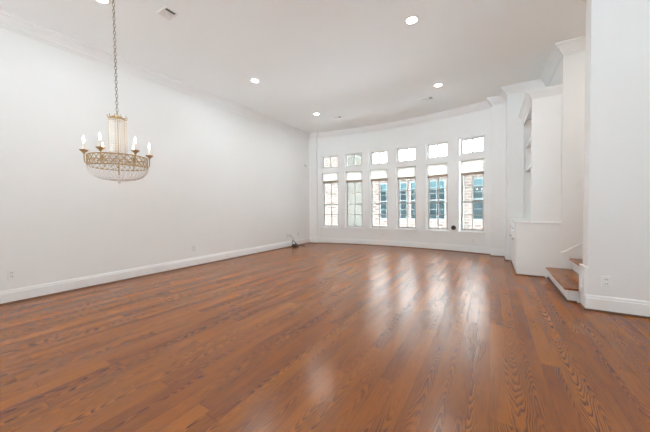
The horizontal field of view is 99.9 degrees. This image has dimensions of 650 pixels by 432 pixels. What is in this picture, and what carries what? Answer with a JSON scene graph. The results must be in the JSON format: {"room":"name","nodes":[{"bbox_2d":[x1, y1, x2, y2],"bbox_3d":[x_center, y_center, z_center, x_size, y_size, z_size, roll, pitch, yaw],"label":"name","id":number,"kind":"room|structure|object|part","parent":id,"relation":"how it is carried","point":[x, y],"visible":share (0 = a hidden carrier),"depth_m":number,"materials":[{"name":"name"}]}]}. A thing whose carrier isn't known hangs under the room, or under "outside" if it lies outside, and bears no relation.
{"room":"empty living room","nodes":[
{"label":"empty living room","id":0,"kind":"room"},
{"bbox_2d":[0,27,309,290],"bbox_3d":[-4.390,-0.742,3.595,0.200,3.830,15.650,0,2,31],"label":"wall","id":1,"kind":"structure","parent":0,"point":[218,179],"depth_m":4.77,"materials":[{"name":"paint"}]},
{"bbox_2d":[7,270,15,279],"bbox_3d":[-4.221,0.790,3.683,0.010,0.120,0.076,0,2,31],"label":"wall outlet","id":2,"kind":"object","parent":1,"relation":"attached to","point":[11,274],"visible":1,"depth_m":3.68,"materials":[{"name":"white plastic"}]},
{"bbox_2d":[0,9,585,139],"bbox_3d":[-0.485,-2.549,1.034,9.120,0.170,15.421,0,2,31],"label":"trim","id":3,"kind":"structure","parent":1,"relation":"attached to","point":[9,21],"depth_m":5.42,"materials":[{"name":"paint"}]},
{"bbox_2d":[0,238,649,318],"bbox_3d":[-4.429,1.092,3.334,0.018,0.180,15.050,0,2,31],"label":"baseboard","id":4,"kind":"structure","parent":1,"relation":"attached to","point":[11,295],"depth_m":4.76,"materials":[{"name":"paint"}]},
{"bbox_2d":[0,0,585,132],"bbox_3d":[-0.337,-2.718,1.277,9.520,0.150,16.000,0,2,31],"label":"ceiling","id":5,"kind":"structure","parent":0,"point":[359,61],"depth_m":4.38,"materials":[{"name":"paint"}]},
{"bbox_2d":[95,0,110,4],"bbox_3d":[-2.748,-2.666,3.358,0.190,0.008,0.190,0,2,31],"label":"recessed light","id":6,"kind":"object","parent":5,"relation":"in","point":[106,2],"visible":1,"depth_m":3.40,"materials":[{"name":"white plastic"}]},
{"bbox_2d":[79,0,152,183],"bbox_3d":[-2.422,-1.525,3.172,0.684,2.290,0.645,0,2,31],"label":"chandelier","id":7,"kind":"object","parent":5,"relation":"hanging from","point":[119,120],"visible":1,"depth_m":3.13,"materials":[{"name":"gold metal"}]},
{"bbox_3d":[-2.427,-1.894,3.161,0.022,1.454,0.022,-1,2,-14],"label":"chain","id":8,"kind":"part","parent":7,"relation":"part of","materials":[{"name":"metal"}]},
{"bbox_3d":[-2.411,-0.625,3.197,0.564,0.100,0.562,0,2,31],"label":"crystal trim","id":9,"kind":"part","parent":7,"relation":"part of","materials":[{"name":"gold metal"}]},
{"bbox_3d":[-2.417,-1.148,3.182,0.195,0.073,0.187,0,2,31],"label":"crown","id":10,"kind":"part","parent":7,"relation":"part of","materials":[{"name":"gold metal"}]},
{"bbox_2d":[86,164,148,181],"bbox_3d":[-2.409,-0.493,3.201,0.587,0.162,0.585,0,2,31],"label":"bowl","id":11,"kind":"object","parent":7,"relation":"on","point":[88,166],"depth_m":3.15,"materials":[{"name":"clear glass"}]},
{"bbox_3d":[-2.413,-0.800,3.192,0.170,0.640,0.183,0,2,31],"label":"bead chain","id":12,"kind":"part","parent":7,"relation":"part of","materials":[{"name":"clear glass"}]},
{"bbox_2d":[157,6,178,19],"bbox_3d":[-2.081,-2.683,3.620,0.220,0.008,0.170,0,2,31],"label":"ceiling vent","id":13,"kind":"object","parent":5,"relation":"in","point":[166,12],"visible":1,"depth_m":3.62,"materials":[{"name":"white plastic"}]},
{"bbox_2d":[250,78,259,82],"bbox_3d":[-1.423,-2.744,5.547,0.190,0.008,0.190,0,2,31],"label":"recessed light","id":14,"kind":"object","parent":5,"relation":"in","point":[254,80],"visible":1,"depth_m":5.54,"materials":[{"name":"white plastic"}]},
{"bbox_2d":[405,15,418,24],"bbox_3d":[1.209,-2.728,3.813,0.190,0.008,0.190,0,2,31],"label":"recessed light","id":15,"kind":"object","parent":5,"relation":"in","point":[413,19],"visible":1,"depth_m":3.81,"materials":[{"name":"white plastic"}]},
{"bbox_2d":[419,96,433,100],"bbox_3d":[2.442,-2.823,6.584,0.320,0.008,0.150,0,2,31],"label":"ceiling vent","id":16,"kind":"object","parent":5,"relation":"in","point":[431,97],"visible":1,"depth_m":6.57,"materials":[{"name":"white plastic"}]},
{"bbox_2d":[0,243,649,431],"bbox_3d":[-0.288,1.245,1.388,9.520,0.120,16.000,0,2,31],"label":"floor","id":17,"kind":"structure","parent":0,"point":[311,337],"depth_m":2.31,"materials":[{"name":"brown wood"}]},
{"bbox_2d":[286,240,304,247],"bbox_3d":[-0.981,0.874,8.762,0.720,0.230,0.211,-2,2,-44],"label":"bundle","id":18,"kind":"object","parent":17,"relation":"on","point":[295,244],"visible":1,"depth_m":8.74,"materials":[{"name":"black rubber"}]},
{"bbox_2d":[510,221,560,276],"bbox_3d":[4.000,0.566,5.312,0.650,0.910,1.462,0,2,31],"label":"base cabinet","id":19,"kind":"object","parent":17,"relation":"on","point":[534,248],"visible":0.98,"depth_m":4.71,"materials":[{"name":"paint"}]},
{"bbox_3d":[3.856,0.619,5.622,0.018,0.590,0.332,0,2,31],"label":"door","id":20,"kind":"part","parent":19,"relation":"part of","materials":[{"name":"paint"}]},
{"bbox_3d":[3.669,0.630,5.312,0.018,0.590,0.332,0,2,31],"label":"door","id":21,"kind":"part","parent":19,"relation":"part of","materials":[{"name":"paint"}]},
{"bbox_3d":[3.778,0.565,5.455,0.020,0.910,1.446,0,2,31],"label":"frame","id":22,"kind":"part","parent":19,"relation":"part of","materials":[{"name":"paint"}]},
{"bbox_3d":[3.577,0.235,5.157,0.018,0.190,0.668,0,2,31],"label":"drawer","id":23,"kind":"part","parent":19,"relation":"part of","materials":[{"name":"paint"}]},
{"bbox_3d":[3.495,0.640,5.025,0.018,0.590,0.332,0,2,31],"label":"door","id":24,"kind":"part","parent":19,"relation":"part of","materials":[{"name":"paint"}]},
{"bbox_3d":[3.933,1.012,5.368,0.410,0.018,1.462,0,2,31],"label":"shoe moulding","id":25,"kind":"part","parent":19,"relation":"part of","materials":[{"name":"white wood"}]},
{"bbox_2d":[510,218,560,223],"bbox_3d":[4.003,0.094,5.289,0.624,0.035,1.468,0,2,31],"label":"countertop","id":26,"kind":"structure","parent":19,"relation":"on","point":[515,220],"depth_m":4.78,"materials":[{"name":"paint"}]},
{"bbox_2d":[518,84,563,221],"bbox_3d":[4.034,-1.034,5.199,0.487,2.225,1.522,0,2,31],"label":"bookcase","id":27,"kind":"object","parent":26,"relation":"on","point":[540,113],"visible":1,"depth_m":4.62,"materials":[{"name":"paint"}]},
{"bbox_3d":[4.469,-1.007,5.815,0.379,2.125,0.020,0,2,31],"label":"panel","id":28,"kind":"part","parent":27,"relation":"part of","materials":[{"name":"paint"}]},
{"bbox_3d":[3.933,-0.986,5.313,0.020,2.125,1.434,0,2,31],"label":"frame","id":29,"kind":"part","parent":27,"relation":"part of","materials":[{"name":"paint"}]},
{"bbox_3d":[4.099,-1.448,5.196,0.343,0.036,1.390,0,2,31],"label":"shelf","id":30,"kind":"part","parent":27,"relation":"part of","materials":[{"name":"paint"}]},
{"bbox_3d":[4.021,-2.082,5.170,0.487,0.130,1.522,0,2,31],"label":"crown","id":31,"kind":"part","parent":27,"relation":"part of","materials":[{"name":"paint"}]},
{"bbox_3d":[3.737,-0.964,4.606,0.379,2.125,0.020,0,2,31],"label":"panel","id":32,"kind":"part","parent":27,"relation":"part of","materials":[{"name":"paint"}]},
{"bbox_2d":[546,258,582,302],"bbox_3d":[4.177,0.534,3.556,1.860,1.068,1.381,0,2,31],"label":"staircase","id":33,"kind":"structure","parent":17,"relation":"on","point":[566,281],"depth_m":3.90,"materials":[{"name":"wood"}]},
{"bbox_3d":[3.458,1.055,4.024,0.101,0.018,1.357,0,2,31],"label":"shoe moulding","id":34,"kind":"part","parent":33,"relation":"part of","materials":[{"name":"wood"}]},
{"bbox_3d":[3.236,1.009,3.394,0.300,0.152,0.020,0,2,31],"label":"panel","id":35,"kind":"part","parent":33,"relation":"part of","materials":[{"name":"paint"}]},
{"bbox_2d":[381,184,385,190],"bbox_3d":[3.690,-1.698,16.401,0.700,0.420,0.004,0,2,31],"label":"blind","id":36,"kind":"structure","parent":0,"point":[383,186],"depth_m":16.49,"materials":[{"name":"teal glass"}]},
{"bbox_2d":[401,183,405,189],"bbox_3d":[4.400,-1.694,15.971,0.680,0.420,0.004,0,2,31],"label":"blind","id":37,"kind":"structure","parent":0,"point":[403,185],"depth_m":15.87,"materials":[{"name":"teal glass"}]},
{"bbox_2d":[308,103,505,248],"bbox_3d":[2.045,-0.957,8.391,5.842,3.830,0.636,0,2,33],"label":"wall","id":38,"kind":"structure","parent":0,"point":[491,123],"depth_m":8.04,"materials":[{"name":"paint"}]},
{"bbox_2d":[321,155,339,229],"bbox_3d":[0.202,-0.813,9.529,0.690,2.565,0.200,0,2,20],"label":"window","id":39,"kind":"structure","parent":38,"relation":"in","point":[328,227],"depth_m":9.59,"materials":[{"name":"paint"}]},
{"bbox_3d":[0.207,-1.877,9.551,0.600,0.440,0.080,0,2,20],"label":"transom frame","id":40,"kind":"part","parent":39,"relation":"part of","materials":[{"name":"paint"}]},
{"bbox_2d":[323,172,337,182],"bbox_3d":[0.197,-1.325,9.521,0.554,0.348,0.047,0,2,20],"label":"window shade","id":41,"kind":"object","parent":39,"relation":"attached to","point":[327,177],"visible":1,"depth_m":9.51,"materials":[{"name":"fabric"}]},
{"bbox_3d":[0.200,-1.186,9.525,0.550,0.070,0.045,0,2,20],"label":"rail","id":42,"kind":"part","parent":41,"relation":"part of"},
{"bbox_3d":[0.206,0.430,9.533,0.690,0.079,0.135,0,2,20],"label":"sill","id":43,"kind":"part","parent":39,"relation":"part of","materials":[{"name":"paint"}]},
{"bbox_3d":[0.225,-0.555,9.590,0.600,1.895,0.085,0,2,20],"label":"jamb frame","id":44,"kind":"part","parent":39,"relation":"part of","materials":[{"name":"paint"}]},
{"bbox_3d":[0.230,-0.027,9.603,0.540,0.778,0.025,0,2,20],"label":"sash","id":45,"kind":"part","parent":39,"relation":"part of","materials":[{"name":"glass"}]},
{"bbox_2d":[345,153,363,229],"bbox_3d":[0.984,-0.814,9.206,0.690,2.565,0.200,0,2,25],"label":"window","id":46,"kind":"structure","parent":38,"relation":"in","point":[348,227],"depth_m":9.26,"materials":[{"name":"paint"}]},
{"bbox_2d":[346,171,361,182],"bbox_3d":[0.981,-1.318,9.198,0.554,0.363,0.047,0,2,25],"label":"window shade","id":47,"kind":"object","parent":46,"relation":"attached to","point":[354,176],"visible":1,"depth_m":9.18,"materials":[{"name":"fabric"}]},
{"bbox_3d":[0.983,-1.171,9.203,0.550,0.070,0.045,0,2,25],"label":"rail","id":48,"kind":"part","parent":47,"relation":"part of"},
{"bbox_3d":[0.994,-1.877,9.226,0.600,0.440,0.080,0,2,25],"label":"transom frame","id":49,"kind":"part","parent":46,"relation":"part of","materials":[{"name":"paint"}]},
{"bbox_3d":[0.995,-1.878,9.229,0.540,0.380,0.035,0,2,25],"label":"transom sash","id":50,"kind":"part","parent":46,"relation":"part of","materials":[{"name":"clear glass"}]},
{"bbox_3d":[0.986,0.430,9.212,0.690,0.079,0.135,0,2,25],"label":"sill","id":51,"kind":"part","parent":46,"relation":"part of","materials":[{"name":"paint"}]},
{"bbox_3d":[1.017,-0.027,9.279,0.540,0.778,0.025,0,2,25],"label":"sash","id":52,"kind":"part","parent":46,"relation":"part of","materials":[{"name":"glass"}]},
{"bbox_3d":[1.012,-0.556,9.266,0.600,1.895,0.085,0,2,25],"label":"jamb frame","id":53,"kind":"part","parent":46,"relation":"part of","materials":[{"name":"paint"}]},
{"bbox_2d":[368,150,388,230],"bbox_3d":[1.744,-0.812,8.817,0.690,2.565,0.200,0,2,30],"label":"window","id":54,"kind":"structure","parent":38,"relation":"in","point":[374,228],"depth_m":8.88,"materials":[{"name":"paint"}]},
{"bbox_3d":[1.744,0.431,8.824,0.690,0.079,0.135,0,2,29],"label":"sill","id":55,"kind":"part","parent":54,"relation":"part of","materials":[{"name":"paint"}]},
{"bbox_3d":[1.759,-1.876,8.837,0.540,0.380,0.035,0,2,29],"label":"transom sash","id":56,"kind":"part","parent":54,"relation":"part of","materials":[{"name":"clear glass"}]},
{"bbox_3d":[1.758,-1.876,8.835,0.600,0.440,0.080,0,2,29],"label":"transom frame","id":57,"kind":"part","parent":54,"relation":"part of","materials":[{"name":"paint"}]},
{"bbox_3d":[1.776,-0.554,8.874,0.600,1.895,0.085,0,2,29],"label":"jamb frame","id":58,"kind":"part","parent":54,"relation":"part of","materials":[{"name":"paint"}]},
{"bbox_2d":[371,169,387,180],"bbox_3d":[1.741,-1.316,8.809,0.554,0.363,0.047,0,2,29],"label":"window shade","id":59,"kind":"object","parent":54,"relation":"attached to","point":[380,174],"visible":1,"depth_m":8.79,"materials":[{"name":"fabric"}]},
{"bbox_3d":[1.743,-1.170,8.813,0.550,0.070,0.045,0,2,29],"label":"rail","id":60,"kind":"part","parent":59,"relation":"part of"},
{"bbox_3d":[1.781,-0.026,8.887,0.540,0.778,0.025,0,2,30],"label":"sash","id":61,"kind":"part","parent":54,"relation":"part of","materials":[{"name":"glass"}]},
{"bbox_2d":[395,146,416,231],"bbox_3d":[2.490,-0.809,8.352,0.690,2.565,0.200,0,2,34],"label":"window","id":62,"kind":"structure","parent":38,"relation":"in","point":[404,229],"depth_m":8.41,"materials":[{"name":"paint"}]},
{"bbox_3d":[2.487,0.435,8.360,0.690,0.079,0.135,0,2,34],"label":"sill","id":63,"kind":"part","parent":62,"relation":"part of","materials":[{"name":"paint"}]},
{"bbox_2d":[397,166,415,179],"bbox_3d":[2.487,-1.308,8.343,0.554,0.373,0.047,0,2,34],"label":"window shade","id":64,"kind":"object","parent":62,"relation":"attached to","point":[403,172],"visible":1,"depth_m":8.33,"materials":[{"name":"fabric"}]},
{"bbox_3d":[2.490,-1.156,8.348,0.550,0.070,0.045,0,2,34],"label":"rail","id":65,"kind":"part","parent":64,"relation":"part of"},
{"bbox_3d":[2.509,-1.872,8.370,0.540,0.380,0.035,0,2,34],"label":"transom sash","id":66,"kind":"part","parent":62,"relation":"part of","materials":[{"name":"clear glass"}]},
{"bbox_3d":[2.507,-1.872,8.368,0.600,0.440,0.080,0,2,34],"label":"transom frame","id":67,"kind":"part","parent":62,"relation":"part of","materials":[{"name":"paint"}]},
{"bbox_3d":[2.525,-0.550,8.407,0.600,1.895,0.085,0,2,34],"label":"jamb frame","id":68,"kind":"part","parent":62,"relation":"part of","materials":[{"name":"paint"}]},
{"bbox_3d":[2.531,-0.022,8.420,0.540,0.778,0.025,0,2,34],"label":"sash","id":69,"kind":"part","parent":62,"relation":"part of","materials":[{"name":"clear glass"}]},
{"bbox_3d":[2.535,-0.922,8.417,0.540,1.093,0.025,0,2,34],"label":"sash","id":70,"kind":"part","parent":62,"relation":"part of","materials":[{"name":"clear glass"}]},
{"bbox_2d":[310,238,504,255],"bbox_3d":[2.023,0.870,8.365,5.834,0.180,0.494,0,2,33],"label":"baseboard","id":71,"kind":"structure","parent":38,"relation":"attached to","point":[499,252],"depth_m":8.14,"materials":[{"name":"paint"}]},
{"bbox_2d":[424,141,449,232],"bbox_3d":[3.210,-0.802,7.811,0.690,2.565,0.200,1,2,39],"label":"window","id":72,"kind":"structure","parent":38,"relation":"in","point":[429,230],"depth_m":7.88,"materials":[{"name":"paint"}]},
{"bbox_3d":[3.205,0.441,7.821,0.690,0.079,0.135,1,2,39],"label":"sill","id":73,"kind":"part","parent":72,"relation":"part of","materials":[{"name":"paint"}]},
{"bbox_2d":[427,163,447,177],"bbox_3d":[3.208,-1.294,7.802,0.554,0.388,0.047,1,2,39],"label":"window shade","id":74,"kind":"object","parent":72,"relation":"attached to","point":[434,170],"visible":1,"depth_m":7.79,"materials":[{"name":"fabric"}]},
{"bbox_3d":[3.211,-1.135,7.807,0.550,0.070,0.045,1,2,39],"label":"rail","id":75,"kind":"part","parent":74,"relation":"part of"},
{"bbox_3d":[3.232,-1.866,7.824,0.600,0.440,0.080,1,2,39],"label":"transom frame","id":76,"kind":"part","parent":72,"relation":"part of","materials":[{"name":"paint"}]},
{"bbox_3d":[3.250,-0.544,7.863,0.600,1.895,0.085,1,2,39],"label":"jamb frame","id":77,"kind":"part","parent":72,"relation":"part of","materials":[{"name":"paint"}]},
{"bbox_3d":[3.234,-1.866,7.825,0.540,0.380,0.035,1,2,39],"label":"transom sash","id":78,"kind":"part","parent":72,"relation":"part of","materials":[{"name":"glass"}]},
{"bbox_3d":[3.255,-0.016,7.876,0.540,0.778,0.025,1,2,39],"label":"sash","id":79,"kind":"part","parent":72,"relation":"part of","materials":[{"name":"clear glass"}]},
{"bbox_3d":[3.261,-0.916,7.872,0.540,1.093,0.025,1,2,39],"label":"sash","id":80,"kind":"part","parent":72,"relation":"part of","materials":[{"name":"glass"}]},
{"bbox_2d":[457,135,485,234],"bbox_3d":[3.879,-0.794,7.211,0.690,2.565,0.200,1,2,44],"label":"window","id":81,"kind":"structure","parent":38,"relation":"in","point":[472,231],"depth_m":7.26,"materials":[{"name":"paint"}]},
{"bbox_3d":[3.872,0.449,7.222,0.690,0.079,0.135,1,2,44],"label":"sill","id":82,"kind":"part","parent":81,"relation":"part of","materials":[{"name":"paint"}]},
{"bbox_2d":[461,158,483,175],"bbox_3d":[3.877,-1.280,7.202,0.554,0.398,0.047,1,2,44],"label":"window shade","id":83,"kind":"object","parent":81,"relation":"attached to","point":[476,166],"visible":1,"depth_m":7.18,"materials":[{"name":"fabric"}]},
{"bbox_3d":[3.880,-1.117,7.207,0.550,0.070,0.045,1,2,44],"label":"rail","id":84,"kind":"part","parent":83,"relation":"part of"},
{"bbox_3d":[3.904,-1.857,7.220,0.600,0.440,0.080,1,2,44],"label":"transom frame","id":85,"kind":"part","parent":81,"relation":"part of","materials":[{"name":"paint"}]},
{"bbox_3d":[3.922,-0.536,7.259,0.600,1.895,0.085,1,2,44],"label":"jamb frame","id":86,"kind":"part","parent":81,"relation":"part of","materials":[{"name":"paint"}]},
{"bbox_3d":[3.935,-0.907,7.266,0.540,1.093,0.025,1,2,44],"label":"sash","id":87,"kind":"part","parent":81,"relation":"part of","materials":[{"name":"glass"}]},
{"bbox_3d":[3.906,-1.858,7.222,0.540,0.380,0.035,1,2,44],"label":"transom sash","id":88,"kind":"part","parent":81,"relation":"part of","materials":[{"name":"glass"}]},
{"bbox_3d":[3.928,-0.007,7.272,0.540,0.778,0.025,1,2,44],"label":"sash","id":89,"kind":"part","parent":81,"relation":"part of","materials":[{"name":"glass"}]},
{"bbox_2d":[430,181,443,188],"bbox_3d":[6.103,-1.687,14.941,0.780,0.420,0.004,0,2,31],"label":"blind","id":90,"kind":"structure","parent":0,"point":[433,184],"depth_m":14.93,"materials":[{"name":"teal glass"}]},
{"bbox_2d":[474,179,482,186],"bbox_3d":[7.976,-1.678,13.807,0.840,0.420,0.004,0,2,31],"label":"blind","id":91,"kind":"object","parent":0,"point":[477,182],"depth_m":13.91,"materials":[{"name":"teal glass"}]},
{"bbox_2d":[505,50,585,268],"bbox_3d":[5.333,-0.903,5.031,3.290,3.830,2.420,0,2,31],"label":"wall","id":92,"kind":"structure","parent":0,"point":[570,72],"depth_m":4.46,"materials":[{"name":"paint"}]},
{"bbox_2d":[504,250,509,259],"bbox_3d":[4.221,0.899,6.343,0.078,0.180,0.538,0,2,31],"label":"baseboard","id":93,"kind":"structure","parent":92,"relation":"attached to","point":[506,254],"depth_m":6.12,"materials":[{"name":"paint"}]},
{"bbox_2d":[561,242,582,267],"bbox_3d":[4.608,0.131,4.080,1.658,1.470,0.023,0,2,31],"label":"trim","id":94,"kind":"structure","parent":92,"relation":"attached to","point":[576,252],"depth_m":4.46,"materials":[{"name":"paint"}]},
{"bbox_2d":[576,181,581,188],"bbox_3d":[4.073,-0.499,4.386,0.076,0.120,0.012,0,2,31],"label":"light switch","id":95,"kind":"object","parent":92,"relation":"attached to","point":[578,183],"visible":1,"depth_m":4.38,"materials":[{"name":"white plastic"}]},
{"bbox_2d":[583,0,649,300],"bbox_3d":[4.216,-0.820,2.547,2.630,3.830,0.210,0,2,31],"label":"wall","id":96,"kind":"structure","parent":0,"point":[616,198],"depth_m":3.02,"materials":[{"name":"paint"}]},
{"bbox_2d":[579,264,587,295],"bbox_3d":[3.098,0.759,3.280,0.030,0.340,0.210,0,2,31],"label":"trim","id":97,"kind":"structure","parent":96,"relation":"attached to","point":[583,270],"depth_m":3.22,"materials":[{"name":"paint"}]},
{"bbox_2d":[601,276,610,286],"bbox_3d":[3.186,0.744,3.098,0.076,0.120,0.010,0,2,31],"label":"wall outlet","id":98,"kind":"object","parent":96,"relation":"attached to","point":[606,281],"visible":1,"depth_m":3.10,"materials":[{"name":"white plastic"}]},
{"bbox_2d":[580,293,649,316],"bbox_3d":[4.222,1.005,2.589,2.648,0.180,0.213,0,2,31],"label":"baseboard","id":99,"kind":"structure","parent":96,"relation":"attached to","point":[613,304],"depth_m":3.05,"materials":[{"name":"paint"}]},
{"label":"outside","id":100,"kind":"structure","parent":0,"visible":0},
{"bbox_3d":[13.710,0.812,22.663,80.000,0.200,67.100,0,2,31],"label":"ground","id":101,"kind":"structure","parent":100,"visible":0},
{"bbox_2d":[324,153,373,224],"bbox_3d":[0.205,-3.676,21.965,5.580,9.150,6.120,0,2,31],"label":"brick house","id":102,"kind":"structure","parent":101,"relation":"on","point":[334,159],"depth_m":18.42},
{"bbox_2d":[348,155,361,225],"bbox_3d":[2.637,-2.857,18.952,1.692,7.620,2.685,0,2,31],"label":"stucco house","id":103,"kind":"structure","parent":101,"relation":"on","point":[353,220],"depth_m":17.95,"materials":[{"name":"concrete"}]},
{"bbox_2d":[373,174,482,229],"bbox_3d":[10.324,-1.030,15.846,14.750,3.950,6.150,0,2,31],"label":"brick house","id":104,"kind":"structure","parent":101,"relation":"on","point":[478,179],"depth_m":14.99,"materials":[{"name":"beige brick"}]},
{"bbox_3d":[3.704,-0.888,16.430,0.720,2.040,0.010,0,2,31],"label":"pane","id":105,"kind":"part","parent":104,"relation":"part of","materials":[{"name":"clear glass"}]},
{"bbox_3d":[4.414,-0.885,16.000,0.700,2.040,0.010,0,2,31],"label":"pane","id":106,"kind":"part","parent":104,"relation":"part of","materials":[{"name":"clear glass"}]},
{"bbox_3d":[5.141,-0.882,15.560,0.480,2.040,0.010,0,2,31],"label":"pane","id":107,"kind":"part","parent":104,"relation":"part of","materials":[{"name":"clear glass"}]},
{"bbox_3d":[6.117,-0.877,14.970,0.800,2.040,0.010,0,2,31],"label":"pane","id":108,"kind":"part","parent":104,"relation":"part of","materials":[{"name":"clear glass"}]},
{"bbox_3d":[7.990,-0.869,13.836,0.860,2.040,0.010,0,2,31],"label":"pane","id":109,"kind":"part","parent":104,"relation":"part of","materials":[{"name":"clear glass"}]}
]}

